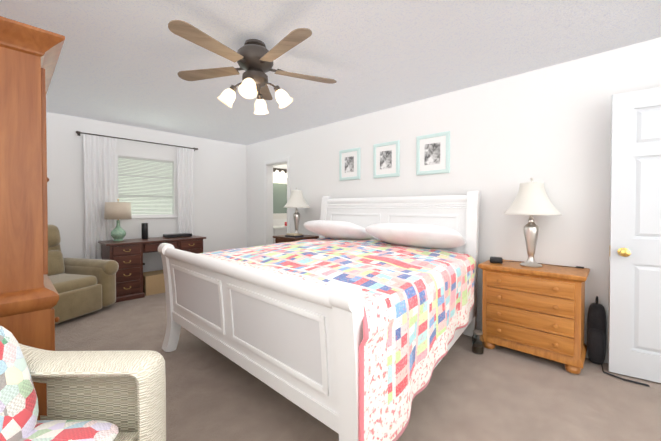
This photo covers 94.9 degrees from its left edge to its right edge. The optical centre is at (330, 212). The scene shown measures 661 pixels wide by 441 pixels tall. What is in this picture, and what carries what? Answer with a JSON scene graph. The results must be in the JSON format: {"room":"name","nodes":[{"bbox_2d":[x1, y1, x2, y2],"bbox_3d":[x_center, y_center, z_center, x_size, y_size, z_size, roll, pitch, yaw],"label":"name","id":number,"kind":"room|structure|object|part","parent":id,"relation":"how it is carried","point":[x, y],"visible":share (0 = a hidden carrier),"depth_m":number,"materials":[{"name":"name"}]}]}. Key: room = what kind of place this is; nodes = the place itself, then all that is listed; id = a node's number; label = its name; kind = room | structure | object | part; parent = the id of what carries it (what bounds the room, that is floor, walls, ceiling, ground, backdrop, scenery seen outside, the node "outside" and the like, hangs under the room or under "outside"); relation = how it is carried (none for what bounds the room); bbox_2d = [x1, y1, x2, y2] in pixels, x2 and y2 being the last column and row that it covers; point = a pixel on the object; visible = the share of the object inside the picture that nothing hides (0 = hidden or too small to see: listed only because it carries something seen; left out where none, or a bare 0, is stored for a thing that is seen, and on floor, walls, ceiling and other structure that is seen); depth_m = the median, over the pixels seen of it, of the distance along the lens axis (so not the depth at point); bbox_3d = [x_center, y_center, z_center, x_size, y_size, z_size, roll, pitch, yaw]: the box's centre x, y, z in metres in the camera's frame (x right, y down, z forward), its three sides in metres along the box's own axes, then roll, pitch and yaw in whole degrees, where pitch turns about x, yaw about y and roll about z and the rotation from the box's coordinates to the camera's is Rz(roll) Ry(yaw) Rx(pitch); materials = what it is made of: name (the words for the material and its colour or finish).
{"room":"bedroom","nodes":[
{"label":"bedroom","id":0,"kind":"room"},
{"bbox_2d":[46,112,246,271],"bbox_3d":[-2.431,-0.075,5.218,0.120,2.440,5.470,1,1,43],"label":"wall","id":1,"kind":"structure","parent":0,"point":[220,195],"depth_m":4.76,"materials":[{"name":"white paint"}]},
{"bbox_2d":[76,131,197,150],"bbox_3d":[-2.837,-1.067,4.617,0.092,0.060,1.616,1,1,43],"label":"curtain rod","id":2,"kind":"object","parent":1,"relation":"attached to","point":[78,133],"visible":0.98,"depth_m":4.44,"materials":[{"name":"brown metal"}]},
{"bbox_2d":[83,134,115,258],"bbox_3d":[-3.190,0.026,4.216,0.040,2.146,0.370,1,1,43],"label":"curtain","id":3,"kind":"object","parent":2,"relation":"hanging from","point":[100,169],"visible":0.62,"depth_m":4.19,"materials":[{"name":"white fabric"}]},
{"bbox_2d":[177,147,193,234],"bbox_3d":[-2.405,0.014,5.050,0.040,2.146,0.280,1,1,43],"label":"curtain","id":4,"kind":"object","parent":2,"relation":"hanging from","point":[185,172],"visible":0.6,"depth_m":5.04,"materials":[{"name":"white fabric"}]},
{"bbox_2d":[116,153,177,218],"bbox_3d":[-2.855,-0.386,4.727,0.110,0.965,0.880,1,1,43],"label":"window","id":5,"kind":"structure","parent":1,"relation":"in","point":[174,215],"depth_m":4.79,"materials":[{"name":"white"}]},
{"bbox_2d":[118,159,171,212],"bbox_3d":[-2.912,-0.399,4.780,0.005,0.936,0.836,1,1,43],"label":"window","id":6,"kind":"structure","parent":5,"relation":"attached to","point":[146,190],"depth_m":4.78,"materials":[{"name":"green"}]},
{"bbox_2d":[118,155,173,214],"bbox_3d":[-2.854,-0.399,4.726,0.043,0.932,0.832,1,1,43],"label":"window blinds","id":7,"kind":"object","parent":5,"relation":"attached to","point":[135,179],"visible":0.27,"depth_m":4.71,"materials":[{"name":"white plastic"}]},
{"bbox_2d":[273,164,286,218],"bbox_3d":[-1.073,-0.094,6.563,0.010,2.440,1.410,1,1,43],"label":"wall","id":8,"kind":"structure","parent":0,"point":[279,180],"depth_m":6.54,"materials":[{"name":"white paint"}]},
{"bbox_2d":[273,183,286,212],"bbox_3d":[-1.079,-0.294,6.538,0.008,0.640,0.950,1,1,43],"label":"bathroom mirror","id":9,"kind":"object","parent":8,"relation":"attached to","point":[279,197],"visible":0.29,"depth_m":6.52,"materials":[{"name":"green mirror"}]},
{"bbox_2d":[273,168,286,177],"bbox_3d":[-1.029,-0.833,6.462,0.174,0.200,0.460,1,1,43],"label":"sconce","id":10,"kind":"object","parent":8,"relation":"attached to","point":[278,170],"visible":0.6,"depth_m":6.41,"materials":[{"name":"brown metal"}]},
{"bbox_2d":[0,0,660,145],"bbox_3d":[0.113,-1.311,2.724,7.220,0.100,5.590,1,1,43],"label":"ceiling","id":11,"kind":"structure","parent":0,"point":[123,62],"depth_m":2.34,"materials":[{"name":"white paint"}]},
{"bbox_2d":[168,20,336,114],"bbox_3d":[-0.511,-1.020,2.294,1.206,0.469,1.262,0,1,-23],"label":"ceiling fan","id":12,"kind":"object","parent":11,"relation":"hanging from","point":[254,59],"visible":1,"depth_m":2.18,"materials":[{"name":"brown wood"}]},
{"bbox_3d":[-0.563,-0.854,2.274,0.537,0.138,0.537,0,1,-23],"label":"glass","id":13,"kind":"part","parent":12,"relation":"part of","materials":[{"name":"beige glass"}]},
{"bbox_3d":[-0.548,-1.078,2.278,0.446,0.352,0.469,0,1,-23],"label":"motor","id":14,"kind":"part","parent":12,"relation":"part of","materials":[{"name":"brown metal"}]},
{"bbox_2d":[55,292,660,440],"bbox_3d":[0.113,1.229,2.759,7.220,0.100,5.590,1,1,43],"label":"floor","id":15,"kind":"structure","parent":0,"point":[499,393],"depth_m":1.96,"materials":[{"name":"carpet"}]},
{"bbox_2d":[0,16,64,419],"bbox_3d":[-2.107,0.138,1.743,1.266,2.110,0.776,1,1,43],"label":"armoire","id":16,"kind":"object","parent":15,"relation":"on","point":[29,294],"visible":0.9,"depth_m":1.53,"materials":[{"name":"brown wood"}]},
{"bbox_2d":[47,224,118,323],"bbox_3d":[-3.147,0.646,3.379,0.949,0.990,0.950,0,1,15],"label":"recliner","id":17,"kind":"object","parent":15,"relation":"on","point":[82,286],"visible":0.54,"depth_m":3.50,"materials":[{"name":"beige fabric"}]},
{"bbox_2d":[0,326,165,440],"bbox_3d":[-1.024,0.776,0.840,0.740,0.860,0.820,0,1,-1],"label":"wicker chair","id":18,"kind":"object","parent":15,"relation":"on","point":[106,395],"visible":1,"depth_m":1.12,"materials":[{"name":"beige wicker"}]},
{"bbox_2d":[98,235,205,302],"bbox_3d":[-2.566,0.774,4.457,0.542,0.762,1.280,1,1,43],"label":"desk","id":19,"kind":"object","parent":15,"relation":"on","point":[126,255],"visible":0.5,"depth_m":4.05,"materials":[{"name":"brown wood"}]},
{"bbox_2d":[104,199,131,240],"bbox_3d":[-2.927,0.109,4.183,0.310,0.574,0.310,1,1,43],"label":"desk lamp","id":20,"kind":"object","parent":19,"relation":"on","point":[117,210],"visible":1,"depth_m":4.10,"materials":[{"name":"beige fabric"}]},
{"bbox_3d":[-2.927,-0.019,4.181,0.310,0.230,0.310,1,1,43],"label":"lampshade","id":21,"kind":"part","parent":20,"relation":"part of","materials":[{"name":"fabric"}]},
{"bbox_2d":[141,223,147,238],"bbox_3d":[-2.711,0.276,4.429,0.082,0.232,0.082,1,1,43],"label":"speaker","id":22,"kind":"object","parent":19,"relation":"on","point":[144,230],"visible":1,"depth_m":4.40},
{"bbox_2d":[163,233,191,237],"bbox_3d":[-2.400,0.365,4.762,0.220,0.045,0.360,1,1,43],"label":"cable box","id":23,"kind":"object","parent":19,"relation":"on","point":[176,235],"visible":1,"depth_m":4.67,"materials":[{"name":"black plastic"}]},
{"bbox_2d":[143,270,164,295],"bbox_3d":[-2.552,1.021,4.434,0.340,0.270,0.360,1,1,43],"label":"cardboard box","id":24,"kind":"object","parent":15,"relation":"on","point":[153,282],"visible":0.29,"depth_m":4.28,"materials":[{"name":"beige cardboard"}]},
{"bbox_2d":[273,219,286,243],"bbox_3d":[-0.873,0.638,6.391,0.526,0.980,1.140,1,1,43],"label":"bathroom vanity","id":25,"kind":"object","parent":15,"relation":"on","point":[279,226],"visible":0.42,"depth_m":6.01,"materials":[{"name":"white"}]},
{"bbox_2d":[273,219,286,229],"bbox_3d":[-0.873,0.238,6.386,0.526,0.179,1.140,1,1,43],"label":"countertop","id":26,"kind":"structure","parent":25,"relation":"on","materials":[{"name":"white stone"}]},
{"bbox_2d":[273,233,318,242],"bbox_3d":[-0.510,0.732,4.527,0.520,0.846,0.480,1,1,43],"label":"side table","id":27,"kind":"object","parent":15,"relation":"on","point":[290,237],"visible":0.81,"depth_m":4.35,"materials":[{"name":"brown wood"}]},
{"bbox_2d":[287,233,301,235],"bbox_3d":[-0.520,0.321,4.365,0.213,0.020,0.160,1,1,43],"label":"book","id":28,"kind":"object","parent":27,"relation":"on","point":[289,234],"depth_m":4.32,"materials":[{"name":"beige paper"}]},
{"bbox_2d":[285,235,303,237],"bbox_3d":[-0.520,0.344,4.365,0.238,0.024,0.179,1,1,43],"label":"book","id":29,"kind":"object","parent":27,"relation":"on","point":[286,236],"depth_m":4.29,"materials":[{"name":"grey paper"}]},
{"bbox_2d":[283,187,309,233],"bbox_3d":[-0.513,-0.011,4.601,0.402,0.726,0.402,1,1,43],"label":"lamp","id":30,"kind":"object","parent":27,"relation":"on","point":[296,200],"visible":0.98,"depth_m":4.52,"materials":[{"name":"white fabric"}]},
{"bbox_3d":[-0.513,-0.199,4.598,0.402,0.262,0.402,1,1,43],"label":"lampshade","id":31,"kind":"part","parent":30,"relation":"part of","materials":[{"name":"white fabric"}]},
{"bbox_2d":[158,191,479,440],"bbox_3d":[0.012,0.495,2.769,2.379,1.402,2.309,1,1,43],"label":"bed","id":32,"kind":"object","parent":15,"relation":"on","point":[356,320],"visible":1,"depth_m":1.77,"materials":[{"name":"white wood"}]},
{"bbox_2d":[472,330,483,354],"bbox_3d":[1.240,1.092,2.554,0.090,0.177,0.090,1,1,43],"label":"jar","id":33,"kind":"object","parent":15,"relation":"on","point":[477,343],"visible":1,"depth_m":2.52,"materials":[{"name":"clear glass"}]},
{"bbox_3d":[1.240,1.012,2.553,0.074,0.016,0.074,1,1,43],"label":"lid","id":34,"kind":"part","parent":33,"relation":"part of","materials":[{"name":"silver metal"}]},
{"bbox_2d":[478,259,589,373],"bbox_3d":[1.678,0.817,2.534,0.720,0.730,0.446,1,1,43],"label":"nightstand","id":35,"kind":"object","parent":15,"relation":"on","point":[538,311],"visible":1,"depth_m":2.36,"materials":[{"name":"brown wood"}]},
{"bbox_2d":[490,256,502,263],"bbox_3d":[1.462,0.423,2.679,0.100,0.050,0.070,0,1,28],"label":"alarm clock","id":36,"kind":"object","parent":35,"relation":"on","point":[496,260],"visible":1,"depth_m":2.65,"materials":[{"name":"black plastic"}]},
{"bbox_2d":[504,177,561,266],"bbox_3d":[1.686,0.080,2.546,0.410,0.741,0.410,1,1,43],"label":"lamp","id":37,"kind":"object","parent":35,"relation":"on","point":[531,199],"visible":1,"depth_m":2.48,"materials":[{"name":"white fabric"}]},
{"bbox_3d":[1.686,-0.111,2.544,0.410,0.267,0.410,1,1,43],"label":"lampshade","id":38,"kind":"part","parent":37,"relation":"part of","materials":[{"name":"white fabric"}]},
{"bbox_2d":[505,261,583,268],"bbox_3d":[1.779,0.443,2.576,0.567,0.012,0.146,1,1,43],"label":"wire","id":39,"kind":"object","parent":35,"relation":"on","point":[549,264],"visible":0.77,"depth_m":2.54,"materials":[{"name":"black plastic"}]},
{"bbox_2d":[587,296,649,386],"bbox_3d":[2.118,0.923,2.250,0.338,0.527,0.255,1,1,43],"label":"backpack","id":40,"kind":"object","parent":15,"relation":"on","point":[596,332],"visible":1,"depth_m":2.33,"materials":[{"name":"black fabric"}]},
{"bbox_2d":[247,37,660,351],"bbox_3d":[0.939,-0.053,3.619,6.980,2.440,0.120,1,1,43],"label":"wall","id":41,"kind":"structure","parent":0,"point":[550,127],"depth_m":2.84,"materials":[{"name":"white paint"}]},
{"bbox_2d":[264,157,289,244],"bbox_3d":[-0.899,0.111,5.345,0.730,2.065,0.148,1,1,43],"label":"door frame","id":42,"kind":"structure","parent":41,"relation":"attached to","point":[268,201],"depth_m":5.51,"materials":[{"name":"white wood"}]},
{"bbox_2d":[339,147,359,180],"bbox_3d":[0.259,-0.650,4.151,0.360,0.420,0.022,1,1,43],"label":"picture","id":43,"kind":"object","parent":41,"relation":"attached to","point":[349,164],"visible":0.96,"depth_m":4.14,"materials":[{"name":"teal"}]},
{"bbox_2d":[345,156,353,172],"bbox_3d":[0.256,-0.650,4.147,0.160,0.210,0.001,1,1,43],"label":"photo","id":44,"kind":"object","parent":43,"relation":"attached to","point":[349,160],"depth_m":4.14},
{"bbox_2d":[373,140,399,177],"bbox_3d":[0.685,-0.645,3.750,0.370,0.430,0.022,1,1,43],"label":"picture","id":45,"kind":"object","parent":41,"relation":"attached to","point":[386,159],"visible":0.98,"depth_m":3.74,"materials":[{"name":"teal"}]},
{"bbox_2d":[380,150,391,168],"bbox_3d":[0.682,-0.645,3.746,0.170,0.220,0.001,1,1,43],"label":"photo","id":46,"kind":"object","parent":45,"relation":"attached to","point":[385,155],"depth_m":3.74},
{"bbox_2d":[416,131,449,174],"bbox_3d":[1.122,-0.639,3.339,0.380,0.440,0.022,1,1,43],"label":"picture","id":47,"kind":"object","parent":41,"relation":"attached to","point":[432,153],"visible":1,"depth_m":3.33,"materials":[{"name":"teal"}]},
{"bbox_2d":[424,142,439,164],"bbox_3d":[1.119,-0.639,3.335,0.180,0.230,0.001,1,1,43],"label":"photo","id":48,"kind":"object","parent":47,"relation":"attached to","point":[431,149],"depth_m":3.34},
{"bbox_2d":[477,321,607,362],"bbox_3d":[1.376,1.131,3.132,5.633,0.085,0.011,1,1,43],"label":"baseboard","id":49,"kind":"structure","parent":41,"relation":"attached to","point":[479,325],"depth_m":2.73,"materials":[{"name":"white"}]},
{"bbox_2d":[608,87,660,382],"bbox_3d":[2.397,0.163,2.008,0.810,2.030,0.035,1,1,34],"label":"door leaf","id":50,"kind":"structure","parent":41,"relation":"in","point":[634,343],"depth_m":2.15,"materials":[{"name":"white wood"}]},
{"bbox_2d":[609,245,630,256],"bbox_3d":[2.103,0.287,2.210,0.102,0.080,0.179,1,1,34],"label":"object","id":51,"kind":"structure","parent":50,"relation":"attached to","point":[624,252],"depth_m":2.14,"materials":[{"name":"gold metal"}]}
]}

